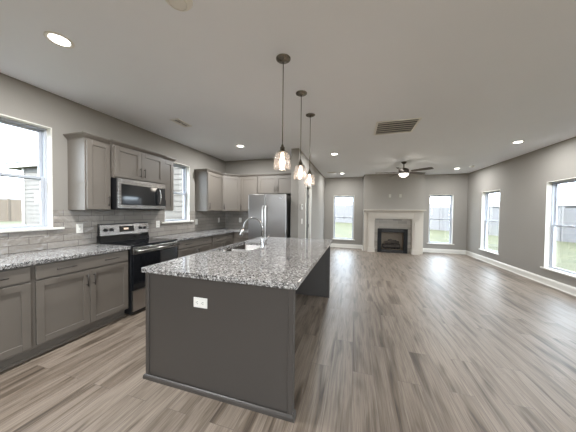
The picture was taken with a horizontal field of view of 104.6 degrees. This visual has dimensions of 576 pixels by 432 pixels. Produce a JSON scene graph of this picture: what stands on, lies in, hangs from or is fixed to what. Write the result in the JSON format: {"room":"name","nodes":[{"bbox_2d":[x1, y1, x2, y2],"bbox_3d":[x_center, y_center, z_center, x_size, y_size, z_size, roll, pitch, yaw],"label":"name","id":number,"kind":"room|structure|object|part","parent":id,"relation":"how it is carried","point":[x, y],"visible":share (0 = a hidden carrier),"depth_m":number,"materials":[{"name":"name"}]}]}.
{"room":"kitchen","nodes":[
{"label":"kitchen","id":0,"kind":"room"},
{"bbox_2d":[0,73,225,254],"bbox_3d":[-2.510,-0.094,3.742,0.170,2.730,12.463,1,1,17],"label":"wall","id":1,"kind":"structure","parent":0,"point":[19,99],"depth_m":2.73,"materials":[{"name":"paint"}]},
{"bbox_2d":[0,114,64,232],"bbox_3d":[-2.938,-0.431,2.186,0.195,1.187,1.078,1,1,17],"label":"window","id":2,"kind":"structure","parent":1,"relation":"in","point":[44,133],"depth_m":2.59,"materials":[{"name":"plastic"}]},
{"bbox_3d":[-3.010,-0.705,2.202,0.026,0.578,0.844,1,1,17],"label":"sash","id":3,"kind":"part","parent":2,"relation":"part of","materials":[{"name":"plastic"}]},
{"bbox_3d":[-2.979,-0.166,2.203,0.038,0.586,0.844,1,1,17],"label":"sash","id":4,"kind":"part","parent":2,"relation":"part of","materials":[{"name":"plastic"}]},
{"bbox_3d":[-2.995,-0.438,2.203,0.075,1.175,0.908,1,1,17],"label":"frame","id":5,"kind":"part","parent":2,"relation":"part of","materials":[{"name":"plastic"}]},
{"bbox_3d":[-2.909,0.149,2.187,0.120,0.028,1.078,1,1,17],"label":"sill","id":6,"kind":"part","parent":2,"relation":"part of","materials":[{"name":"white wood"}]},
{"bbox_2d":[63,131,110,209],"bbox_3d":[-2.504,-0.538,2.805,0.361,0.915,0.332,1,1,17],"label":"upper cabinet","id":7,"kind":"object","parent":1,"relation":"attached to","point":[89,167],"visible":0.99,"depth_m":2.71,"materials":[{"name":"paint"}]},
{"bbox_3d":[-2.507,-0.969,2.798,0.344,0.052,0.332,1,1,17],"label":"crown moulding","id":8,"kind":"part","parent":7,"relation":"part of","materials":[{"name":"paint"}]},
{"bbox_3d":[-2.369,-0.510,2.787,0.020,0.839,0.266,1,1,17],"label":"door","id":9,"kind":"part","parent":7,"relation":"part of","materials":[{"name":"paint"}]},
{"bbox_2d":[0,210,224,254],"bbox_3d":[-2.455,0.131,3.629,0.008,0.456,5.131,1,1,17],"label":"tile backsplash","id":10,"kind":"structure","parent":1,"relation":"attached to","point":[10,242],"depth_m":2.96,"materials":[{"name":"grey tile"}]},
{"bbox_2d":[76,224,82,232],"bbox_3d":[-2.678,0.154,2.859,0.009,0.120,0.075,1,1,17],"label":"wall outlet","id":11,"kind":"object","parent":10,"relation":"attached to","point":[79,227],"visible":1,"depth_m":2.85,"materials":[{"name":"white plastic"}]},
{"bbox_2d":[109,139,165,183],"bbox_3d":[-2.319,-0.764,3.336,0.401,0.482,0.874,1,1,17],"label":"upper cabinet","id":12,"kind":"object","parent":1,"relation":"attached to","point":[127,161],"visible":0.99,"depth_m":3.19,"materials":[{"name":"paint"}]},
{"bbox_3d":[-2.226,-0.732,3.108,0.020,0.406,0.382,1,1,17],"label":"door","id":13,"kind":"part","parent":12,"relation":"part of","materials":[{"name":"paint"}]},
{"bbox_2d":[110,178,164,209],"bbox_3d":[-2.287,-0.308,3.336,0.464,0.418,0.762,1,1,17],"label":"microwave","id":14,"kind":"object","parent":12,"relation":"attached to","point":[126,194],"visible":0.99,"depth_m":3.17,"materials":[{"name":"silver metal"}]},
{"bbox_3d":[-2.153,-0.300,3.242,0.023,0.281,0.572,1,1,17],"label":"door glass","id":15,"kind":"part","parent":14,"relation":"part of","materials":[{"name":"black glass"}]},
{"bbox_3d":[-2.048,-0.307,3.587,0.025,0.281,0.145,1,1,17],"label":"control panel","id":16,"kind":"part","parent":14,"relation":"part of","materials":[{"name":"black plastic"}]},
{"bbox_3d":[-2.173,-0.976,3.288,0.067,0.052,0.874,1,1,17],"label":"crown moulding","id":17,"kind":"part","parent":12,"relation":"part of","materials":[{"name":"paint"}]},
{"bbox_3d":[-2.116,-0.739,3.476,0.020,0.406,0.382,1,1,17],"label":"door","id":18,"kind":"part","parent":12,"relation":"part of","materials":[{"name":"paint"}]},
{"bbox_2d":[147,156,176,210],"bbox_3d":[-2.183,-0.558,3.872,0.361,0.915,0.297,1,1,17],"label":"upper cabinet","id":19,"kind":"object","parent":1,"relation":"attached to","point":[168,163],"visible":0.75,"depth_m":3.83,"materials":[{"name":"paint"}]},
{"bbox_3d":[-2.060,-0.529,3.813,0.020,0.839,0.231,1,1,17],"label":"door","id":20,"kind":"part","parent":19,"relation":"part of","materials":[{"name":"paint"}]},
{"bbox_3d":[-2.186,-0.989,3.865,0.344,0.052,0.297,1,1,17],"label":"crown moulding","id":21,"kind":"part","parent":19,"relation":"part of","materials":[{"name":"paint"}]},
{"bbox_2d":[161,162,193,223],"bbox_3d":[-2.253,-0.473,4.463,0.195,1.187,0.835,1,1,17],"label":"window","id":22,"kind":"structure","parent":1,"relation":"in","point":[185,169],"depth_m":4.75,"materials":[{"name":"plastic"}]},
{"bbox_3d":[-2.294,-0.208,4.480,0.038,0.586,0.601,1,1,17],"label":"sash","id":23,"kind":"part","parent":22,"relation":"part of","materials":[{"name":"glass"}]},
{"bbox_3d":[-2.224,0.107,4.465,0.120,0.028,0.835,1,1,17],"label":"sill","id":24,"kind":"part","parent":22,"relation":"part of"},
{"bbox_3d":[-2.325,-0.747,4.479,0.026,0.578,0.601,1,1,17],"label":"sash","id":25,"kind":"part","parent":22,"relation":"part of","materials":[{"name":"plastic"}]},
{"bbox_3d":[-2.311,-0.480,4.480,0.075,1.175,0.665,1,1,17],"label":"frame","id":26,"kind":"part","parent":22,"relation":"part of","materials":[{"name":"plastic"}]},
{"bbox_2d":[194,169,222,210],"bbox_3d":[-1.803,-0.581,5.134,0.361,0.915,0.627,1,1,17],"label":"upper cabinet","id":27,"kind":"object","parent":1,"relation":"attached to","point":[208,185],"visible":1,"depth_m":4.92,"materials":[{"name":"paint"}]},
{"bbox_3d":[-1.807,-1.012,5.127,0.344,0.052,0.627,1,1,17],"label":"crown moulding","id":28,"kind":"part","parent":27,"relation":"part of","materials":[{"name":"paint"}]},
{"bbox_3d":[-1.668,-0.553,5.116,0.020,0.839,0.561,1,1,17],"label":"door","id":29,"kind":"part","parent":27,"relation":"part of","materials":[{"name":"paint"}]},
{"bbox_2d":[222,173,239,210],"bbox_3d":[-1.492,-0.589,5.674,0.647,0.915,0.647,1,1,17],"label":"upper cabinet","id":30,"kind":"object","parent":1,"relation":"attached to","point":[231,182],"visible":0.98,"depth_m":5.49,"materials":[{"name":"paint"}]},
{"bbox_3d":[-1.386,-1.015,5.477,0.446,0.052,0.042,0,1,-28],"label":"crown moulding","id":31,"kind":"part","parent":30,"relation":"part of","materials":[{"name":"paint"}]},
{"bbox_2d":[226,157,290,228],"bbox_3d":[-0.708,-0.120,5.851,2.067,2.730,0.120,1,1,17],"label":"wall","id":32,"kind":"structure","parent":0,"point":[258,166],"depth_m":5.79,"materials":[{"name":"paint"}]},
{"bbox_2d":[225,211,247,228],"bbox_3d":[-1.188,0.094,5.932,1.091,0.456,0.008,1,1,17],"label":"tile backsplash","id":33,"kind":"structure","parent":32,"relation":"attached to","point":[231,217],"depth_m":5.99,"materials":[{"name":"grey tile"}]},
{"bbox_2d":[240,174,257,210],"bbox_3d":[-0.939,-0.583,5.657,0.482,0.915,0.361,1,1,17],"label":"upper cabinet","id":34,"kind":"object","parent":32,"relation":"attached to","point":[248,182],"visible":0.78,"depth_m":5.54,"materials":[{"name":"paint"}]},
{"bbox_3d":[-0.975,-1.012,5.511,0.482,0.052,0.042,1,1,17],"label":"crown moulding","id":35,"kind":"part","parent":34,"relation":"part of","materials":[{"name":"paint"}]},
{"bbox_2d":[257,173,290,194],"bbox_3d":[-0.246,-0.785,5.445,0.955,0.487,0.361,1,1,17],"label":"upper cabinet","id":36,"kind":"object","parent":32,"relation":"attached to","point":[272,183],"visible":0.8,"depth_m":5.32,"materials":[{"name":"paint"}]},
{"bbox_3d":[-0.509,-0.760,5.384,0.464,0.411,0.020,1,1,17],"label":"door","id":37,"kind":"part","parent":36,"relation":"part of","materials":[{"name":"paint"}]},
{"bbox_3d":[-0.285,-1.000,5.304,0.955,0.052,0.042,1,1,17],"label":"crown moulding","id":38,"kind":"part","parent":36,"relation":"part of","materials":[{"name":"paint"}]},
{"bbox_3d":[-0.062,-0.752,5.249,0.464,0.411,0.020,1,1,17],"label":"door","id":39,"kind":"part","parent":36,"relation":"part of","materials":[{"name":"paint"}]},
{"bbox_2d":[0,0,575,177],"bbox_3d":[0.949,-1.473,2.676,7.362,0.150,12.463,1,1,17],"label":"ceiling","id":40,"kind":"structure","parent":0,"point":[482,77],"depth_m":2.15,"materials":[{"name":"paint"}]},
{"bbox_2d":[43,31,74,48],"bbox_3d":[-1.823,-1.405,1.776,0.176,0.007,0.176,1,1,17],"label":"recessed light","id":41,"kind":"object","parent":40,"relation":"in","point":[58,39],"visible":1,"depth_m":1.77,"materials":[{"name":"white plastic"}]},
{"bbox_2d":[165,0,192,11],"bbox_3d":[-0.700,-1.370,1.413,0.176,0.036,0.176,1,1,17],"label":"smoke detector","id":42,"kind":"object","parent":40,"relation":"attached to","point":[180,5],"visible":1,"depth_m":1.43,"materials":[{"name":"white plastic"}]},
{"bbox_2d":[170,118,191,126],"bbox_3d":[-1.641,-1.438,3.423,0.150,0.010,0.300,1,1,17],"label":"ceiling vent","id":43,"kind":"object","parent":40,"relation":"in","point":[178,121],"visible":1,"depth_m":3.41,"materials":[{"name":"white plastic"}]},
{"bbox_2d":[274,53,290,169],"bbox_3d":[-0.046,-0.905,1.975,0.152,0.976,0.152,1,1,17],"label":"pendant light","id":44,"kind":"object","parent":40,"relation":"hanging from","point":[282,58],"visible":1,"depth_m":1.97,"materials":[{"name":"clear glass"}]},
{"bbox_3d":[-0.051,-0.503,1.984,0.050,0.120,0.050,1,1,17],"label":"light bulb","id":45,"kind":"part","parent":44,"relation":"part of","materials":[{"name":"white glass"}]},
{"bbox_3d":[-0.045,-0.998,1.973,0.008,0.735,0.008,1,1,17],"label":"stem","id":46,"kind":"part","parent":44,"relation":"part of","materials":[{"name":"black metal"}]},
{"bbox_2d":[294,90,306,178],"bbox_3d":[0.147,-0.916,2.546,0.152,0.976,0.152,1,1,17],"label":"pendant light","id":47,"kind":"object","parent":40,"relation":"hanging from","point":[300,93],"visible":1,"depth_m":2.54,"materials":[{"name":"clear glass"}]},
{"bbox_3d":[0.143,-0.514,2.554,0.050,0.120,0.050,1,1,17],"label":"light bulb","id":48,"kind":"part","parent":47,"relation":"part of","materials":[{"name":"white glass"}]},
{"bbox_3d":[0.148,-1.008,2.544,0.008,0.735,0.008,1,1,17],"label":"stem","id":49,"kind":"part","parent":47,"relation":"part of","materials":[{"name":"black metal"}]},
{"bbox_2d":[306,113,314,182],"bbox_3d":[0.306,-0.926,3.111,0.152,0.976,0.152,1,1,17],"label":"pendant light","id":50,"kind":"object","parent":40,"relation":"hanging from","point":[310,115],"visible":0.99,"depth_m":3.10,"materials":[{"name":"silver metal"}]},
{"bbox_2d":[374,118,421,134],"bbox_3d":[1.688,-1.402,3.503,0.600,0.011,0.580,1,1,17],"label":"ceiling vent","id":51,"kind":"object","parent":40,"relation":"in","point":[403,125],"visible":1,"depth_m":3.47,"materials":[{"name":"white plastic"}]},
{"bbox_2d":[384,161,433,176],"bbox_3d":[3.032,-1.246,5.928,1.305,0.400,1.355,1,1,17],"label":"ceiling fan","id":52,"kind":"object","parent":40,"relation":"hanging from","point":[403,172],"visible":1,"depth_m":5.82,"materials":[{"name":"metal"}]},
{"bbox_3d":[3.335,-1.171,5.542,0.130,0.036,0.500,0,2,-35],"label":"fan blade","id":53,"kind":"part","parent":52,"relation":"part of","materials":[{"name":"brown wood"}]},
{"bbox_2d":[0,247,575,431],"bbox_3d":[0.917,1.391,2.738,7.362,0.120,12.463,1,1,17],"label":"floor","id":54,"kind":"structure","parent":0,"point":[400,342],"depth_m":2.00,"materials":[{"name":"wood"}]},
{"bbox_2d":[0,265,32,371],"bbox_3d":[-2.716,0.878,1.656,0.661,0.874,0.925,1,1,17],"label":"base cabinet","id":55,"kind":"object","parent":54,"relation":"on","point":[16,337],"visible":0.97,"depth_m":1.92,"materials":[{"name":"paint"}]},
{"bbox_3d":[-2.439,0.521,1.566,0.020,0.127,0.889,1,1,17],"label":"drawer","id":56,"kind":"part","parent":55,"relation":"part of","materials":[{"name":"paint"}]},
{"bbox_3d":[-2.379,0.892,1.788,0.020,0.588,0.443,1,1,17],"label":"door","id":57,"kind":"part","parent":55,"relation":"part of","materials":[{"name":"paint"}]},
{"bbox_2d":[0,244,130,269],"bbox_3d":[-2.609,0.413,2.020,0.645,0.038,1.950,1,1,17],"label":"countertop","id":58,"kind":"structure","parent":55,"relation":"on","point":[15,260],"depth_m":2.29,"materials":[{"name":"grey stone"}]},
{"bbox_2d":[28,250,127,358],"bbox_3d":[-2.454,0.862,2.527,0.661,0.874,0.895,1,1,17],"label":"base cabinet","id":59,"kind":"object","parent":54,"relation":"on","point":[73,298],"visible":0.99,"depth_m":2.33,"materials":[{"name":"paint"}]},
{"bbox_3d":[-2.243,0.883,2.239,0.020,0.588,0.428,1,1,17],"label":"door","id":60,"kind":"part","parent":59,"relation":"part of","materials":[{"name":"paint"}]},
{"bbox_3d":[-2.177,0.505,2.437,0.020,0.127,0.859,1,1,17],"label":"drawer","id":61,"kind":"part","parent":59,"relation":"part of","materials":[{"name":"paint"}]},
{"bbox_3d":[-2.119,0.876,2.652,0.020,0.588,0.428,1,1,17],"label":"door","id":62,"kind":"part","parent":59,"relation":"part of","materials":[{"name":"paint"}]},
{"bbox_2d":[96,222,179,314],"bbox_3d":[-2.174,0.694,3.315,0.726,1.181,0.760,1,1,17],"label":"electric range","id":63,"kind":"object","parent":54,"relation":"on","point":[145,251],"visible":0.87,"depth_m":3.10,"materials":[{"name":"black metal"}]},
{"bbox_3d":[-2.472,0.185,3.396,0.052,0.156,0.750,1,1,17],"label":"control panel","id":64,"kind":"part","parent":63,"relation":"part of","materials":[{"name":"silver metal"}]},
{"bbox_2d":[100,238,176,246],"bbox_3d":[-2.176,0.376,3.310,0.585,0.020,0.758,1,1,17],"label":"cooktop","id":65,"kind":"object","parent":63,"relation":"in","point":[136,242],"depth_m":3.24,"materials":[{"name":"black glass"}]},
{"bbox_3d":[-1.911,1.099,3.244,0.031,0.270,0.750,1,1,17],"label":"storage drawer","id":66,"kind":"part","parent":63,"relation":"part of","materials":[{"name":"silver metal"}]},
{"bbox_2d":[124,240,179,313],"bbox_3d":[-2.171,0.826,3.317,0.716,0.878,0.758,1,1,17],"label":"oven","id":67,"kind":"object","parent":63,"relation":"in","point":[142,253],"depth_m":3.00,"materials":[{"name":"black metal"}]},
{"bbox_2d":[177,236,211,257],"bbox_3d":[-1.963,0.832,4.160,0.661,0.874,0.945,1,1,17],"label":"base cabinet","id":68,"kind":"object","parent":54,"relation":"on","point":[197,245],"visible":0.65,"depth_m":4.02,"materials":[{"name":"paint"}]},
{"bbox_3d":[-1.752,0.853,3.874,0.020,0.588,0.443,1,1,17],"label":"door","id":69,"kind":"part","parent":68,"relation":"part of","materials":[{"name":"paint"}]},
{"bbox_3d":[-1.683,0.475,4.079,0.020,0.127,0.889,1,1,17],"label":"drawer","id":70,"kind":"part","parent":68,"relation":"part of","materials":[{"name":"paint"}]},
{"bbox_2d":[148,228,247,240],"bbox_3d":[-1.540,0.364,4.784,1.100,0.038,2.416,1,1,17],"label":"countertop","id":71,"kind":"structure","parent":68,"relation":"on","point":[198,234],"depth_m":4.50,"materials":[{"name":"grey stone"}]},
{"bbox_3d":[-1.623,0.845,4.301,0.020,0.588,0.443,1,1,17],"label":"door","id":72,"kind":"part","parent":68,"relation":"part of","materials":[{"name":"paint"}]},
{"bbox_2d":[212,232,232,248],"bbox_3d":[-1.706,0.816,5.016,0.661,0.874,0.844,1,1,17],"label":"base cabinet","id":73,"kind":"object","parent":54,"relation":"on","point":[221,240],"visible":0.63,"depth_m":4.86,"materials":[{"name":"paint"}]},
{"bbox_3d":[-1.495,0.837,4.728,0.020,0.588,0.378,1,1,17],"label":"door","id":74,"kind":"part","parent":73,"relation":"part of","materials":[{"name":"paint"}]},
{"bbox_3d":[-1.436,0.460,4.902,0.020,0.127,0.758,1,1,17],"label":"drawer","id":75,"kind":"part","parent":73,"relation":"part of","materials":[{"name":"paint"}]},
{"bbox_3d":[-1.385,0.831,5.092,0.020,0.588,0.378,1,1,17],"label":"door","id":76,"kind":"part","parent":73,"relation":"part of","materials":[{"name":"paint"}]},
{"bbox_2d":[143,245,329,422],"bbox_3d":[-0.251,0.882,2.714,1.294,0.874,2.266,1,1,17],"label":"kitchen island","id":77,"kind":"object","parent":54,"relation":"on","point":[239,350],"visible":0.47,"depth_m":1.63,"materials":[{"name":"paint"}]},
{"bbox_3d":[-1.144,0.891,1.841,0.036,0.874,0.050,1,1,17],"label":"corner post","id":78,"kind":"part","parent":77,"relation":"part of","materials":[{"name":"paint"}]},
{"bbox_2d":[194,297,206,308],"bbox_3d":[-0.657,0.647,1.667,0.120,0.075,0.009,1,1,17],"label":"wall outlet","id":79,"kind":"object","parent":77,"relation":"attached to","point":[198,302],"visible":1,"depth_m":1.66,"materials":[{"name":"white plastic"}]},
{"bbox_3d":[-0.560,0.901,1.667,1.185,0.874,0.037,1,1,17],"label":"panel","id":80,"kind":"part","parent":77,"relation":"part of","materials":[{"name":"paint"}]},
{"bbox_3d":[-0.567,1.320,1.668,1.283,0.036,0.064,1,1,17],"label":"moulding","id":81,"kind":"part","parent":77,"relation":"part of","materials":[{"name":"paint"}]},
{"bbox_2d":[141,236,332,289],"bbox_3d":[-0.216,0.423,2.784,1.302,0.038,2.448,1,1,17],"label":"island countertop","id":82,"kind":"structure","parent":77,"relation":"on","point":[284,263],"depth_m":1.96,"materials":[{"name":"stone"}]},
{"bbox_2d":[230,245,260,251],"bbox_3d":[-0.566,0.538,2.943,0.462,0.208,0.780,1,1,17],"label":"sink","id":83,"kind":"object","parent":82,"relation":"in","point":[248,248],"visible":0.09,"depth_m":3.29,"materials":[{"name":"silver metal"}]},
{"bbox_3d":[-0.622,0.542,2.758,0.462,0.208,0.394,1,1,17],"label":"sink bowl","id":84,"kind":"part","parent":83,"relation":"part of","materials":[{"name":"silver metal"}]},
{"bbox_3d":[-0.511,0.535,3.128,0.462,0.208,0.394,1,1,17],"label":"sink bowl","id":85,"kind":"part","parent":83,"relation":"part of","materials":[{"name":"silver metal"}]},
{"bbox_2d":[239,217,268,248],"bbox_3d":[-0.428,0.202,2.804,0.399,0.396,0.060,1,1,10],"label":"kitchen faucet","id":86,"kind":"object","parent":82,"relation":"on","point":[249,218],"visible":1,"depth_m":2.78,"materials":[{"name":"silver metal"}]},
{"bbox_3d":[-0.447,0.137,2.810,0.284,0.266,0.028,1,1,12],"label":"gooseneck spout","id":87,"kind":"part","parent":86,"relation":"part of","materials":[{"name":"silver metal"}]},
{"bbox_2d":[260,238,264,248],"bbox_3d":[-0.322,0.334,2.787,0.060,0.135,0.060,1,1,17],"label":"faucet","id":88,"kind":"object","parent":82,"relation":"on","point":[262,239],"depth_m":2.77,"materials":[{"name":"silver metal"}]},
{"bbox_3d":[0.023,0.912,1.490,0.036,0.874,0.050,1,1,17],"label":"corner post","id":89,"kind":"part","parent":77,"relation":"part of","materials":[{"name":"paint"}]},
{"bbox_3d":[0.083,0.862,3.772,1.233,0.874,0.040,1,1,17],"label":"panel","id":90,"kind":"part","parent":77,"relation":"part of","materials":[{"name":"paint"}]},
{"bbox_3d":[0.650,0.873,3.598,0.050,0.874,0.054,1,1,17],"label":"corner post","id":91,"kind":"part","parent":77,"relation":"part of","materials":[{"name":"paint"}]},
{"bbox_2d":[234,232,247,242],"bbox_3d":[-0.999,0.812,5.543,0.485,0.874,0.661,1,1,17],"label":"base cabinet","id":92,"kind":"object","parent":54,"relation":"on","point":[237,238],"visible":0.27,"depth_m":5.28,"materials":[{"name":"paint"}]},
{"bbox_3d":[-1.048,0.456,5.254,0.389,0.127,0.020,1,1,17],"label":"drawer","id":93,"kind":"part","parent":92,"relation":"part of","materials":[{"name":"paint"}]},
{"bbox_3d":[-1.052,0.831,5.262,0.389,0.588,0.020,1,1,17],"label":"door","id":94,"kind":"part","parent":92,"relation":"part of","materials":[{"name":"paint"}]},
{"bbox_2d":[248,193,290,239],"bbox_3d":[-0.371,0.381,5.168,0.884,1.765,0.802,1,1,17],"label":"refrigerator","id":95,"kind":"object","parent":54,"relation":"on","point":[273,210],"visible":0.52,"depth_m":4.83,"materials":[{"name":"silver metal"}]},
{"bbox_3d":[-0.693,0.344,4.947,0.393,1.662,0.062,1,1,17],"label":"door","id":96,"kind":"part","parent":95,"relation":"part of","materials":[{"name":"silver metal"}]},
{"bbox_3d":[-0.485,0.195,4.818,0.030,0.875,0.074,1,1,17],"label":"door handle","id":97,"kind":"part","parent":95,"relation":"part of","materials":[{"name":"metal"}]},
{"bbox_3d":[-0.267,0.352,4.819,0.485,1.662,0.062,1,1,17],"label":"door","id":98,"kind":"part","parent":95,"relation":"part of","materials":[{"name":"silver metal"}]},
{"bbox_2d":[363,209,425,254],"bbox_3d":[3.631,0.509,7.771,1.920,1.485,0.635,1,1,17],"label":"fireplace","id":99,"kind":"object","parent":54,"relation":"on","point":[389,231],"visible":1,"depth_m":7.66,"materials":[{"name":"tile"}]},
{"bbox_3d":[3.602,0.838,7.692,0.950,0.830,0.065,1,1,17],"label":"firebox frame","id":100,"kind":"part","parent":99,"relation":"part of","materials":[{"name":"black metal"}]},
{"bbox_2d":[364,209,425,211],"bbox_3d":[3.585,-0.188,7.576,1.920,0.085,0.259,1,1,17],"label":"mantel shelf","id":101,"kind":"object","parent":99,"relation":"attached to","point":[366,210],"depth_m":7.50,"materials":[{"name":"white wood"}]},
{"bbox_2d":[290,148,324,238],"bbox_3d":[0.757,-0.125,6.842,0.168,2.730,4.303,1,1,17],"label":"wall","id":102,"kind":"structure","parent":0,"point":[298,184],"depth_m":5.29,"materials":[{"name":"paint"}]},
{"bbox_2d":[305,183,311,238],"bbox_3d":[0.445,0.212,5.797,0.182,2.095,0.720,1,1,17],"label":"door","id":103,"kind":"structure","parent":102,"relation":"in","point":[308,189],"depth_m":5.96,"materials":[{"name":"white wood"}]},
{"bbox_2d":[363,173,424,243],"bbox_3d":[3.694,-0.117,7.943,1.900,2.730,0.503,1,1,17],"label":"wall","id":104,"kind":"structure","parent":0,"point":[377,187],"depth_m":7.68,"materials":[{"name":"paint"}]},
{"bbox_2d":[324,173,467,249],"bbox_3d":[2.703,-0.142,8.592,7.362,2.730,0.170,1,1,17],"label":"wall","id":105,"kind":"structure","parent":0,"point":[456,185],"depth_m":7.85,"materials":[{"name":"paint"}]},
{"bbox_2d":[333,196,353,239],"bbox_3d":[2.182,0.050,8.726,0.880,1.722,0.180,1,1,17],"label":"window","id":106,"kind":"structure","parent":105,"relation":"in","point":[334,217],"depth_m":8.73,"materials":[{"name":"plastic"}]},
{"bbox_3d":[2.187,0.450,8.766,0.716,0.854,0.038,1,1,17],"label":"sash","id":107,"kind":"part","parent":106,"relation":"part of","materials":[{"name":"glass"}]},
{"bbox_2d":[330,243,362,250],"bbox_3d":[2.075,1.149,8.470,1.462,0.140,0.473,1,1,17],"label":"baseboard","id":108,"kind":"structure","parent":105,"relation":"attached to","point":[332,244],"depth_m":8.63,"materials":[{"name":"white wood"}]},
{"bbox_2d":[427,195,453,244],"bbox_3d":[5.323,0.105,7.783,0.830,1.722,0.180,1,1,17],"label":"window","id":109,"kind":"structure","parent":105,"relation":"in","point":[450,196],"depth_m":7.74,"materials":[{"name":"plastic"}]},
{"bbox_3d":[5.348,-0.302,7.842,0.666,0.846,0.026,1,1,17],"label":"sash","id":110,"kind":"part","parent":109,"relation":"part of","materials":[{"name":"glass"}]},
{"bbox_3d":[5.328,0.505,7.822,0.666,0.854,0.038,1,1,17],"label":"sash","id":111,"kind":"part","parent":109,"relation":"part of","materials":[{"name":"glass"}]},
{"bbox_3d":[5.303,0.953,7.765,0.830,0.028,0.105,1,1,17],"label":"sill","id":112,"kind":"part","parent":109,"relation":"part of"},
{"bbox_2d":[423,248,465,253],"bbox_3d":[5.340,1.201,7.720,1.425,0.140,0.030,1,1,17],"label":"baseboard","id":113,"kind":"structure","parent":105,"relation":"attached to","point":[449,251],"depth_m":7.70,"materials":[{"name":"white wood"}]},
{"bbox_2d":[466,137,575,286],"bbox_3d":[4.377,0.027,1.673,0.170,2.730,12.463,1,1,17],"label":"wall","id":114,"kind":"structure","parent":0,"point":[521,180],"depth_m":5.03,"materials":[{"name":"paint"}]},
{"bbox_2d":[478,189,499,254],"bbox_3d":[5.716,0.144,6.224,0.180,1.722,0.965,1,1,17],"label":"window","id":115,"kind":"structure","parent":114,"relation":"in","point":[485,195],"depth_m":6.59,"materials":[{"name":"plastic"}]},
{"bbox_3d":[5.670,0.990,6.253,0.105,0.028,0.965,1,1,17],"label":"sill","id":116,"kind":"part","parent":115,"relation":"part of","materials":[{"name":"white wood"}]},
{"bbox_3d":[5.766,0.139,6.208,0.075,1.710,0.865,1,1,17],"label":"frame","id":117,"kind":"part","parent":115,"relation":"part of","materials":[{"name":"plastic"}]},
{"bbox_3d":[5.742,0.544,6.223,0.038,0.854,0.801,1,1,17],"label":"sash","id":118,"kind":"part","parent":115,"relation":"part of","materials":[{"name":"plastic"}]},
{"bbox_3d":[5.788,-0.261,6.194,0.026,0.846,0.801,1,1,17],"label":"sash","id":119,"kind":"part","parent":115,"relation":"part of","materials":[{"name":"glass"}]},
{"bbox_2d":[466,250,575,295],"bbox_3d":[4.266,1.320,1.730,0.030,0.140,12.123,1,1,17],"label":"baseboard","id":120,"kind":"structure","parent":114,"relation":"attached to","point":[571,290],"depth_m":4.77,"materials":[{"name":"white wood"}]},
{"bbox_2d":[540,177,575,277],"bbox_3d":[5.044,0.185,3.990,0.180,1.722,0.960,1,1,17],"label":"window","id":121,"kind":"structure","parent":114,"relation":"in","point":[552,188],"depth_m":4.36,"materials":[{"name":"plastic"}]},
{"bbox_3d":[4.999,1.031,4.020,0.105,0.028,0.960,1,1,17],"label":"sill","id":122,"kind":"part","parent":121,"relation":"part of","materials":[{"name":"white wood"}]},
{"bbox_3d":[5.070,0.586,3.990,0.038,0.854,0.796,1,1,17],"label":"sash","id":123,"kind":"part","parent":121,"relation":"part of","materials":[{"name":"plastic"}]},
{"bbox_3d":[5.116,-0.220,3.961,0.026,0.846,0.796,1,1,17],"label":"sash","id":124,"kind":"part","parent":121,"relation":"part of","materials":[{"name":"plastic"}]},
{"label":"outside","id":125,"kind":"structure","parent":0,"visible":0},
{"bbox_2d":[0,218,575,271],"bbox_3d":[-0.015,1.405,0.031,200.000,0.650,200.000,1,1,17],"label":"lawn","id":126,"kind":"structure","parent":125,"point":[565,252],"depth_m":12.38,"materials":[{"name":"green plant"}]},
{"bbox_2d":[0,199,21,220],"bbox_3d":[-21.998,-0.526,21.098,0.905,2.010,21.340,2,2,36],"label":"wooden fence","id":127,"kind":"object","parent":126,"relation":"on","point":[7,206],"visible":0.07,"depth_m":18.85,"materials":[{"name":"brown wood"}]},
{"bbox_3d":[-23.588,-0.493,18.783,0.120,2.010,0.120,1,1,17],"label":"post","id":128,"kind":"part","parent":127,"relation":"part of","materials":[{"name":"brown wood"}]},
{"bbox_2d":[0,188,21,217],"bbox_3d":[-37.522,-1.367,27.971,9.800,4.650,22.800,2,2,38],"label":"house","id":129,"kind":"structure","parent":126,"relation":"on","point":[5,193],"depth_m":27.77,"materials":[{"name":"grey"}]},
{"bbox_2d":[0,160,182,224],"bbox_3d":[-5.680,-0.156,7.967,8.333,3.500,3.810,1,1,17],"label":"house wing","id":130,"kind":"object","parent":126,"relation":"on","point":[30,188],"visible":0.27,"depth_m":6.79},
{"bbox_2d":[335,202,352,205],"bbox_3d":[9.418,-0.951,45.193,18.800,4.100,9.800,1,1,11],"label":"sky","id":131,"kind":"structure","parent":126,"relation":"on","point":[336,203],"depth_m":42.30,"materials":[{"name":"grey"}]},
{"bbox_2d":[430,204,449,207],"bbox_3d":[28.288,-0.775,48.920,16.800,4.000,9.800,1,1,28],"label":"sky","id":132,"kind":"structure","parent":126,"relation":"on","point":[431,205],"depth_m":44.66,"materials":[{"name":"grey"}]},
{"bbox_2d":[335,205,575,242],"bbox_3d":[10.895,0.144,16.504,3.891,2.386,29.997,0,2,-34],"label":"vinyl fence","id":133,"kind":"object","parent":126,"relation":"on","point":[566,216],"visible":0.21,"depth_m":14.94,"materials":[{"name":"white plastic"}]},
{"bbox_3d":[12.247,0.213,17.835,0.120,1.990,0.120,1,1,17],"label":"post","id":134,"kind":"part","parent":133,"relation":"part of","materials":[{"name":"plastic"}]},
{"bbox_3d":[13.643,0.368,15.016,0.120,1.990,0.120,1,1,17],"label":"post","id":135,"kind":"part","parent":133,"relation":"part of","materials":[{"name":"plastic"}]},
{"bbox_3d":[15.039,0.474,12.196,0.120,1.990,0.120,1,1,17],"label":"post","id":136,"kind":"part","parent":133,"relation":"part of","materials":[{"name":"plastic"}]},
{"bbox_2d":[489,199,575,207],"bbox_3d":[34.688,-0.085,25.076,9.800,3.800,24.800,0,1,-30],"label":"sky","id":137,"kind":"structure","parent":126,"relation":"on","point":[571,203],"depth_m":25.59,"materials":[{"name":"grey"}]}
]}

